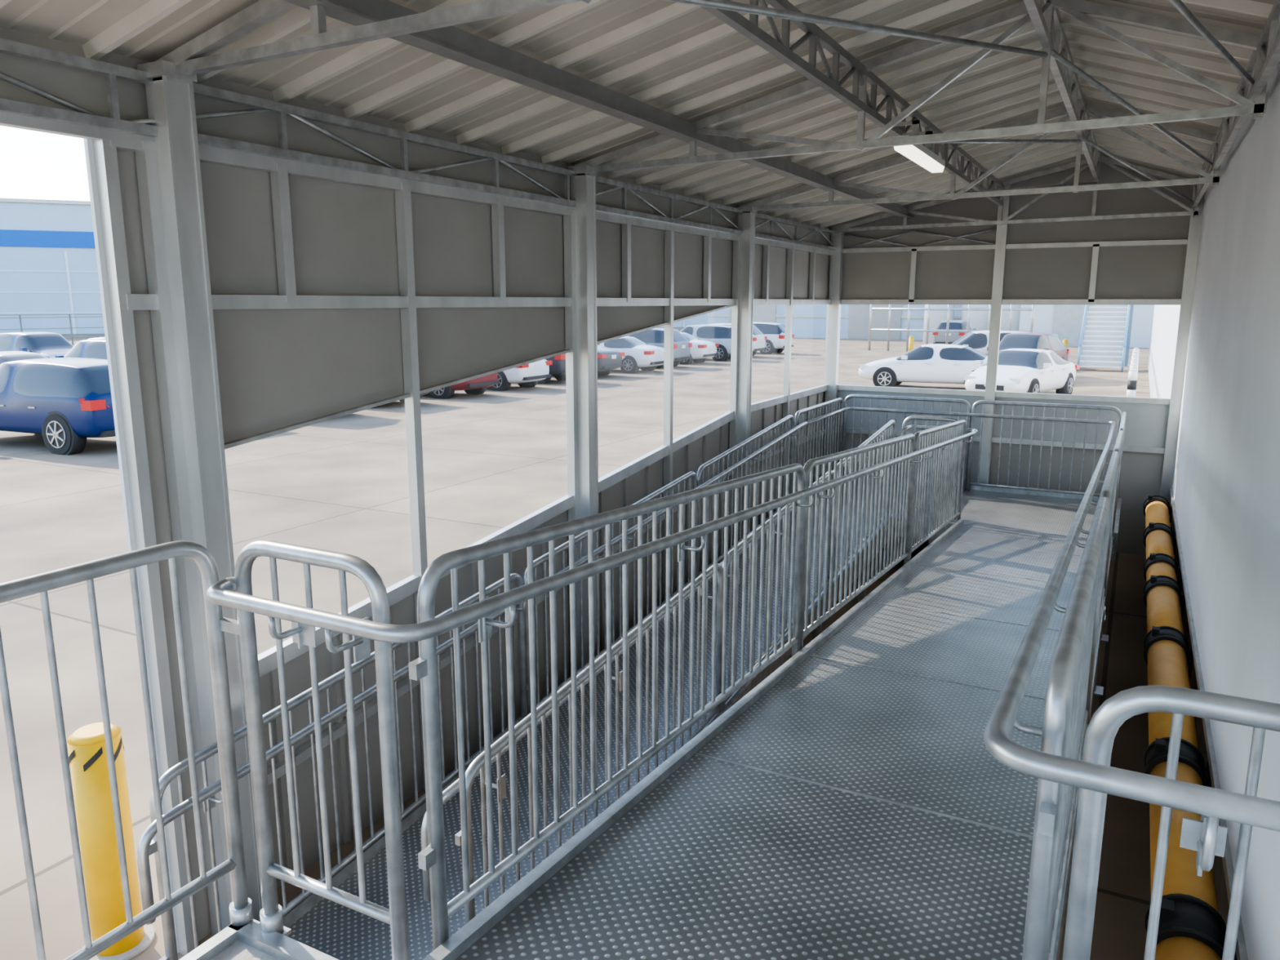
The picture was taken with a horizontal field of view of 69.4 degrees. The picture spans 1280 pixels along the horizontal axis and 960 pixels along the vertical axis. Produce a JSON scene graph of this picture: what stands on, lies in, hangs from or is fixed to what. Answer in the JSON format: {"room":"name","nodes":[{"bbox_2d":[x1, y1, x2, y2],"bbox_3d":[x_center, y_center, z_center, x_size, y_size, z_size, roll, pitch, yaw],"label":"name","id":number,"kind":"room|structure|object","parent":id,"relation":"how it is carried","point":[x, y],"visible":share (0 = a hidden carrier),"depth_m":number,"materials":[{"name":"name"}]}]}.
{"room":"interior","nodes":[
{"label":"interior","id":0,"kind":"room"},
{"bbox_2d":[0,26,833,955],"bbox_3d":[-0.693,-0.209,6.080,0.095,3.712,13.150,6,12,28],"label":"wall","id":1,"kind":"structure","parent":0,"point":[336,292],"depth_m":4.72,"materials":[{"name":"metal"}]},
{"bbox_2d":[0,38,836,250],"bbox_3d":[-0.661,-1.849,5.712,0.036,0.226,13.115,6,12,28],"label":"truss","id":2,"kind":"object","parent":1,"relation":"attached to","point":[84,117],"visible":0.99,"depth_m":4.24,"materials":[{"name":"metal"}]},
{"bbox_2d":[0,327,1151,959],"bbox_3d":[2.995,-18.384,110.276,340.000,0.001,320.000,6,12,28],"label":"ground","id":3,"kind":"structure","parent":0,"point":[492,460],"depth_m":11.55,"materials":[{"name":"concrete"}]},
{"bbox_2d":[0,351,48,364],"bbox_3d":[-17.820,-2.863,25.994,4.835,1.502,2.120,6,12,28],"label":"parked car","id":4,"kind":"object","parent":3,"relation":"on","point":[5,356],"visible":0.09,"depth_m":25.34,"materials":[{"name":"grey paint"}]},
{"bbox_2d":[0,332,73,358],"bbox_3d":[-22.338,-4.605,34.349,4.835,1.762,2.120,6,12,28],"label":"parked car","id":5,"kind":"object","parent":3,"relation":"on","point":[50,344],"visible":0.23,"depth_m":33.62,"materials":[{"name":"blue paint"}]},
{"bbox_2d":[0,313,105,346],"bbox_3d":[-23.276,-9.358,57.586,0.069,2.200,77.040,6,12,28],"label":"fence","id":6,"kind":"object","parent":3,"relation":"on","point":[20,317],"visible":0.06,"depth_m":46.43,"materials":[{"name":"silver metal"}]},
{"bbox_2d":[0,357,115,455],"bbox_3d":[-11.783,-1.556,18.518,4.836,1.762,2.120,5,12,23],"label":"suv","id":7,"kind":"object","parent":3,"relation":"on","point":[67,402],"visible":0.64,"depth_m":17.24,"materials":[{"name":"blue paint"}]},
{"bbox_2d":[55,338,107,359],"bbox_3d":[-16.408,-3.491,28.568,4.835,1.762,2.120,6,12,28],"label":"parked car","id":8,"kind":"object","parent":3,"relation":"on","point":[93,348],"visible":0.05,"depth_m":27.68,"materials":[{"name":"white paint"}]},
{"bbox_2d":[87,337,105,339],"bbox_3d":[-20.926,-4.977,36.972,4.835,1.502,2.120,6,12,28],"label":"parked car","id":9,"kind":"object","parent":3,"relation":"on","point":[96,337],"visible":0.02,"depth_m":36.51,"materials":[{"name":"grey paint"}]},
{"bbox_2d":[66,722,155,959],"bbox_3d":[-2.309,1.559,4.003,0.280,1.025,0.280,6,12,28],"label":"bollard","id":10,"kind":"object","parent":3,"relation":"on","point":[86,747],"visible":0.83,"depth_m":3.93,"materials":[{"name":"metal"}]},
{"bbox_2d":[134,60,262,935],"bbox_3d":[-1.803,0.234,3.860,0.190,3.680,0.190,6,12,28],"label":"wall post","id":11,"kind":"object","parent":3,"relation":"on","point":[168,169],"visible":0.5,"depth_m":3.72,"materials":[{"name":"metal"}]},
{"bbox_2d":[153,0,591,84],"bbox_3d":[-0.148,-1.698,2.593,3.848,0.714,0.100,6,12,28],"label":"truss","id":12,"kind":"object","parent":11,"relation":"on","point":[193,57],"visible":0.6,"depth_m":3.17,"materials":[{"name":"metal"}]},
{"bbox_2d":[178,920,338,959],"bbox_3d":[-0.753,2.104,0.786,2.560,1.170,3.150,6,12,28],"label":"dock landing","id":13,"kind":"object","parent":3,"relation":"on","point":[247,941],"visible":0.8,"depth_m":2.54,"materials":[{"name":"metal"}]},
{"bbox_2d":[0,540,260,959],"bbox_3d":[-1.875,0.974,1.173,0.070,1.168,3.210,6,12,28],"label":"railing","id":14,"kind":"object","parent":13,"relation":"on","point":[241,912],"visible":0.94,"depth_m":2.30,"materials":[{"name":"metal"}]},
{"bbox_2d":[983,421,1279,959],"bbox_3d":[3.090,0.120,5.604,0.641,1.168,9.621,6,12,28],"label":"railing","id":15,"kind":"object","parent":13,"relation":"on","point":[1095,778],"visible":1,"depth_m":1.47,"materials":[{"name":"metal"}]},
{"bbox_2d":[0,197,707,333],"bbox_3d":[-56.202,-21.315,95.088,150.000,11.500,30.300,-4,12,-22],"label":"warehouse building","id":16,"kind":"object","parent":3,"relation":"on","point":[48,262],"visible":0.24,"depth_m":81.02,"materials":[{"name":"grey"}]},
{"bbox_2d":[372,390,435,408],"bbox_3d":[-8.177,-2.897,26.170,4.835,1.502,2.120,6,12,28],"label":"parked car","id":17,"kind":"object","parent":3,"relation":"on","point":[421,394],"visible":0.02,"depth_m":25.66,"materials":[{"name":"grey paint"}]},
{"bbox_2d":[430,373,499,399],"bbox_3d":[-6.735,-3.351,28.530,4.835,1.502,2.120,6,12,28],"label":"parked car","id":18,"kind":"object","parent":3,"relation":"on","point":[479,385],"visible":0.2,"depth_m":27.21,"materials":[{"name":"red paint"}]},
{"bbox_2d":[488,359,552,391],"bbox_3d":[-5.404,-3.817,30.950,4.835,1.502,2.120,6,12,28],"label":"parked car","id":19,"kind":"object","parent":3,"relation":"on","point":[529,375],"visible":0.3,"depth_m":29.54,"materials":[{"name":"white paint"}]},
{"bbox_2d":[537,353,565,384],"bbox_3d":[-4.382,-4.442,33.506,4.835,1.762,2.120,6,12,28],"label":"parked car","id":20,"kind":"object","parent":3,"relation":"on","point":[557,369],"visible":0.09,"depth_m":31.85,"materials":[{"name":"grey paint"}]},
{"bbox_2d":[563,164,599,675],"bbox_3d":[-0.381,-0.269,6.476,0.190,3.680,0.190,6,12,28],"label":"wall post","id":21,"kind":"object","parent":3,"relation":"on","point":[580,226],"visible":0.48,"depth_m":6.34,"materials":[{"name":"metal"}]},
{"bbox_2d":[574,0,1267,176],"bbox_3d":[1.274,-2.202,5.209,3.848,0.714,0.100,6,12,28],"label":"truss","id":22,"kind":"object","parent":21,"relation":"on","point":[1080,10],"visible":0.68,"depth_m":4.91,"materials":[{"name":"metal"}]},
{"bbox_2d":[662,0,1255,203],"bbox_3d":[2.772,-2.276,6.055,1.912,0.404,8.948,6,12,28],"label":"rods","id":23,"kind":"object","parent":22,"relation":"attached to","point":[1179,5],"visible":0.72,"depth_m":4.08,"materials":[{"name":"metal"}]},
{"bbox_2d":[282,509,892,959],"bbox_3d":[0.374,1.254,6.619,1.120,0.677,7.400,6,12,28],"label":"ramp","id":24,"kind":"object","parent":3,"relation":"on","point":[337,931],"visible":0.3,"depth_m":5.07,"materials":[{"name":"metal"}]},
{"bbox_2d":[136,414,807,959],"bbox_3d":[-0.078,0.792,6.735,0.144,1.784,7.670,6,12,28],"label":"ramp railing","id":25,"kind":"object","parent":24,"relation":"on","point":[147,846],"visible":0.66,"depth_m":4.94,"materials":[{"name":"metal"}]},
{"bbox_2d":[421,419,896,924],"bbox_3d":[0.891,0.816,6.478,0.144,1.741,7.030,6,12,28],"label":"ramp railing","id":26,"kind":"object","parent":24,"relation":"on","point":[523,727],"visible":0.44,"depth_m":4.83,"materials":[{"name":"metal"}]},
{"bbox_2d":[597,345,624,375],"bbox_3d":[-3.091,-4.784,35.970,4.835,1.502,2.120,6,12,28],"label":"parked car","id":27,"kind":"object","parent":3,"relation":"on","point":[608,359],"visible":0.2,"depth_m":34.77,"materials":[{"name":"grey paint"}]},
{"bbox_2d":[597,336,663,373],"bbox_3d":[-1.289,-5.224,38.254,4.835,1.502,2.120,6,12,28],"label":"parked car","id":28,"kind":"object","parent":3,"relation":"on","point":[638,354],"visible":0.45,"depth_m":36.91,"materials":[{"name":"white paint"}]},
{"bbox_2d":[627,328,692,368],"bbox_3d":[-0.229,-5.866,40.901,4.835,1.762,2.120,6,12,28],"label":"parked car","id":29,"kind":"object","parent":3,"relation":"on","point":[655,336],"visible":0.24,"depth_m":39.63,"materials":[{"name":"grey paint"}]},
{"bbox_2d":[680,332,718,364],"bbox_3d":[1.171,-6.240,43.532,4.835,1.502,2.120,6,12,28],"label":"parked car","id":30,"kind":"object","parent":3,"relation":"on","point":[701,350],"visible":0.37,"depth_m":42.15,"materials":[{"name":"white paint"}]},
{"bbox_2d":[679,324,731,361],"bbox_3d":[2.987,-6.828,45.894,4.835,1.762,2.120,6,12,28],"label":"parked car","id":31,"kind":"object","parent":3,"relation":"on","point":[721,335],"visible":0.27,"depth_m":44.57,"materials":[{"name":"grey paint"}]},
{"bbox_2d":[706,323,767,355],"bbox_3d":[4.122,-7.356,48.639,4.835,1.762,2.120,6,12,28],"label":"parked car","id":32,"kind":"object","parent":3,"relation":"on","point":[759,339],"visible":0.27,"depth_m":47.54,"materials":[{"name":"white paint"}]},
{"bbox_2d":[728,205,757,548],"bbox_3d":[1.004,-0.760,9.022,0.190,3.680,0.190,6,12,28],"label":"wall post","id":33,"kind":"object","parent":3,"relation":"on","point":[743,264],"visible":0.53,"depth_m":8.87,"materials":[{"name":"metal"}]},
{"bbox_2d":[741,102,1221,213],"bbox_3d":[2.659,-2.692,7.756,3.848,0.714,0.100,6,12,28],"label":"truss","id":34,"kind":"object","parent":33,"relation":"on","point":[1100,112],"visible":0.7,"depth_m":7.54,"materials":[{"name":"metal"}]},
{"bbox_2d":[422,519,1113,959],"bbox_3d":[1.938,1.174,5.522,1.480,1.206,8.000,6,12,28],"label":"ramp","id":35,"kind":"object","parent":3,"relation":"on","point":[854,803],"visible":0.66,"depth_m":3.14,"materials":[{"name":"metal"}]},
{"bbox_2d":[206,419,976,959],"bbox_3d":[1.087,0.351,5.861,0.760,1.718,8.180,6,12,28],"label":"ramp railing","id":36,"kind":"object","parent":35,"relation":"on","point":[236,592],"visible":0.96,"depth_m":2.62,"materials":[{"name":"metal"}]},
{"bbox_2d":[1013,430,1124,959],"bbox_3d":[2.513,0.501,5.097,0.132,1.702,7.890,6,12,28],"label":"ramp railing","id":37,"kind":"object","parent":35,"relation":"on","point":[1070,677],"visible":0.9,"depth_m":1.83,"materials":[{"name":"metal"}]},
{"bbox_2d":[752,321,794,354],"bbox_3d":[6.058,-7.954,51.742,4.835,1.762,2.120,6,12,28],"label":"parked car","id":38,"kind":"object","parent":3,"relation":"on","point":[775,332],"visible":0.42,"depth_m":50.26,"materials":[{"name":"white paint"}]},
{"bbox_2d":[823,230,844,471],"bbox_3d":[2.423,-1.258,11.665,0.160,3.660,0.150,6,12,28],"label":"wall post","id":39,"kind":"object","parent":3,"relation":"on","point":[837,259],"visible":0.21,"depth_m":11.51,"materials":[{"name":"metal"}]},
{"bbox_2d":[833,155,1199,233],"bbox_3d":[4.072,-3.192,10.355,3.848,0.714,0.100,6,12,28],"label":"truss","id":40,"kind":"object","parent":39,"relation":"on","point":[1112,162],"visible":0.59,"depth_m":10.17,"materials":[{"name":"metal"}]},
{"bbox_2d":[908,335,914,351],"bbox_3d":[13.405,-6.542,45.711,0.240,1.160,0.240,6,12,28],"label":"bollard","id":41,"kind":"object","parent":3,"relation":"on","point":[911,339],"visible":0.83,"depth_m":45.58,"materials":[{"name":"metal"}]},
{"bbox_2d":[858,343,987,386],"bbox_3d":[9.726,-3.726,30.475,4.835,1.502,2.120,5,12,24],"label":"sedan","id":42,"kind":"object","parent":3,"relation":"on","point":[940,363],"visible":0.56,"depth_m":29.79,"materials":[{"name":"white paint"}]},
{"bbox_2d":[707,304,1154,347],"bbox_3d":[23.042,-15.954,74.388,33.000,8.800,24.100,6,12,28],"label":"industrial building","id":43,"kind":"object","parent":3,"relation":"on","point":[808,321],"visible":0.1,"depth_m":69.25,"materials":[{"name":"white"}]},
{"bbox_2d":[867,304,1035,351],"bbox_3d":[17.437,-9.146,52.252,8.940,3.800,0.140,6,12,28],"label":"rack","id":44,"kind":"object","parent":3,"relation":"on","point":[890,308],"visible":0.46,"depth_m":52.58,"materials":[{"name":"metal"}]},
{"bbox_2d":[933,320,976,344],"bbox_3d":[19.438,-8.960,56.969,2.120,1.762,4.835,6,12,28],"label":"parked car","id":45,"kind":"object","parent":3,"relation":"on","point":[938,337],"visible":0.44,"depth_m":55.08,"materials":[{"name":"grey paint"}]},
{"bbox_2d":[813,475,1121,559],"bbox_3d":[3.451,0.541,10.199,3.230,0.680,1.940,6,12,28],"label":"landing","id":46,"kind":"object","parent":3,"relation":"on","point":[1017,508],"visible":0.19,"depth_m":9.91,"materials":[{"name":"metal"}]},
{"bbox_2d":[792,394,1126,551],"bbox_3d":[3.439,-0.184,10.000,3.155,1.203,1.885,6,12,28],"label":"landing railing","id":47,"kind":"object","parent":46,"relation":"on","point":[842,411],"visible":0.63,"depth_m":10.54,"materials":[{"name":"metal"}]},
{"bbox_2d":[951,330,1024,355],"bbox_3d":[13.461,-4.956,36.173,4.835,1.762,2.120,2,11,11],"label":"parked car","id":48,"kind":"object","parent":3,"relation":"on","point":[978,340],"visible":0.04,"depth_m":35.41,"materials":[{"name":"white paint"}]},
{"bbox_2d":[964,348,1079,394],"bbox_3d":[11.341,-3.134,27.404,2.120,1.502,4.835,10,15,41],"label":"sedan","id":49,"kind":"object","parent":3,"relation":"on","point":[1019,370],"visible":0.79,"depth_m":26.40,"materials":[{"name":"white paint"}]},
{"bbox_2d":[986,332,1070,360],"bbox_3d":[14.018,-4.471,33.657,2.120,1.762,4.835,9,14,39],"label":"parked car","id":50,"kind":"object","parent":3,"relation":"on","point":[1037,340],"visible":0.23,"depth_m":33.09,"materials":[{"name":"white paint"}]},
{"bbox_2d":[1062,339,1068,348],"bbox_3d":[19.108,-5.751,41.607,0.240,1.160,0.240,6,12,28],"label":"bollard","id":51,"kind":"object","parent":3,"relation":"on","point":[1065,342],"visible":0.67,"depth_m":41.43,"materials":[{"name":"metal"}]},
{"bbox_2d":[1076,304,1133,372],"bbox_3d":[20.409,-6.889,40.409,2.000,3.853,6.471,6,12,28],"label":"metal staircase","id":52,"kind":"structure","parent":3,"relation":"on","point":[1106,329],"depth_m":39.28,"materials":[{"name":"white metal"}]},
{"bbox_2d":[1126,368,1137,396],"bbox_3d":[13.144,-2.441,24.707,0.220,1.050,0.220,6,12,28],"label":"bollard","id":53,"kind":"object","parent":3,"relation":"on","point":[1133,373],"visible":0.72,"depth_m":24.60,"materials":[{"name":"white metal"}]},
{"bbox_2d":[1128,363,1138,370],"bbox_3d":[14.369,-2.875,26.959,0.220,1.050,0.220,6,12,28],"label":"bollard","id":54,"kind":"object","parent":3,"relation":"on","point":[1134,366],"visible":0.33,"depth_m":26.80,"materials":[{"name":"white metal"}]},
{"bbox_2d":[1130,358,1138,364],"bbox_3d":[15.594,-3.308,29.212,0.220,1.050,0.220,6,12,28],"label":"bollard","id":55,"kind":"object","parent":3,"relation":"on","point":[1134,360],"visible":0.27,"depth_m":29.05,"materials":[{"name":"white metal"}]},
{"bbox_2d":[1131,354,1138,359],"bbox_3d":[16.818,-3.742,31.464,0.220,1.050,0.220,6,12,28],"label":"bollard","id":56,"kind":"object","parent":3,"relation":"on","point":[1135,356],"visible":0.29,"depth_m":31.31,"materials":[{"name":"white metal"}]},
{"bbox_2d":[1132,351,1139,355],"bbox_3d":[18.043,-4.176,33.716,0.220,1.050,0.220,6,12,28],"label":"bollard","id":57,"kind":"object","parent":3,"relation":"on","point":[1137,353],"visible":0.25,"depth_m":33.55,"materials":[{"name":"white metal"}]},
{"bbox_2d":[1133,347,1139,351],"bbox_3d":[19.267,-4.609,35.968,0.220,1.050,0.220,6,12,28],"label":"bollard","id":58,"kind":"object","parent":3,"relation":"on","point":[1135,348],"visible":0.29,"depth_m":35.81,"materials":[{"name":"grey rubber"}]},
{"bbox_2d":[1147,304,1180,524],"bbox_3d":[22.748,-5.299,19.847,20.100,8.500,34.420,6,12,28],"label":"neighbouring building wing","id":59,"kind":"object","parent":3,"relation":"on","point":[1162,345],"visible":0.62,"depth_m":18.97,"materials":[{"name":"white paint"}]},
{"bbox_2d":[1143,494,1236,959],"bbox_3d":[3.355,1.297,5.929,0.264,0.810,9.020,6,12,28],"label":"pipe","id":60,"kind":"object","parent":3,"relation":"on","point":[1191,926],"visible":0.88,"depth_m":4.24,"materials":[{"name":"yellow metal"}]},
{"bbox_2d":[0,0,1275,230],"bbox_3d":[1.010,-2.186,4.895,4.105,0.787,13.362,6,12,28],"label":"ceiling","id":61,"kind":"structure","parent":0,"point":[680,60],"depth_m":4.97,"materials":[{"name":"grey metal"}]},
{"bbox_2d":[282,0,911,217],"bbox_3d":[0.089,-2.067,5.285,0.100,0.100,13.130,6,12,28],"label":"roof beam","id":62,"kind":"structure","parent":61,"relation":"attached to","point":[451,42],"depth_m":4.36,"materials":[{"name":"grey metal"}]},
{"bbox_2d":[699,0,1004,206],"bbox_3d":[1.006,-2.112,4.755,0.040,0.230,13.119,6,12,28],"label":"roof truss","id":63,"kind":"object","parent":61,"relation":"attached to","point":[780,47],"visible":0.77,"depth_m":4.75,"materials":[{"name":"grey metal"}]},
{"bbox_2d":[893,120,945,173],"bbox_3d":[1.696,-2.113,5.828,0.245,0.215,1.120,6,12,28],"label":"light fixture","id":64,"kind":"object","parent":63,"relation":"attached to","point":[923,156],"visible":0.77,"depth_m":5.69,"materials":[{"name":"white paint"}]},
{"bbox_2d":[893,144,944,173],"bbox_3d":[1.765,-2.018,5.809,0.090,0.035,1.100,6,12,28],"label":"diffuser","id":65,"kind":"object","parent":64,"relation":"attached to","point":[917,153],"depth_m":5.73,"materials":[{"name":"white plastic"}]},
{"bbox_2d":[1023,0,1100,180],"bbox_3d":[1.844,-2.249,4.273,0.040,0.240,13.118,6,12,28],"label":"roof truss","id":66,"kind":"object","parent":61,"relation":"attached to","point":[1064,77],"visible":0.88,"depth_m":5.51,"materials":[{"name":"grey metal"}]},
{"bbox_2d":[1191,0,1279,207],"bbox_3d":[2.669,-1.851,3.901,0.036,0.236,13.116,6,12,28],"label":"roof truss","id":67,"kind":"object","parent":61,"relation":"attached to","point":[1229,128],"visible":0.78,"depth_m":4.53,"materials":[{"name":"grey metal"}]},
{"bbox_2d":[822,161,1204,555],"bbox_3d":[4.101,-1.459,10.789,3.945,4.384,0.100,6,12,28],"label":"wall","id":68,"kind":"structure","parent":0,"point":[1152,260],"depth_m":10.48,"materials":[{"name":"metal"}]},
{"bbox_2d":[1169,60,1279,959],"bbox_3d":[2.855,-0.052,4.181,0.270,4.120,13.150,6,12,28],"label":"wall","id":69,"kind":"structure","parent":0,"point":[1224,491],"depth_m":4.38,"materials":[{"name":"white paint"}]}
]}

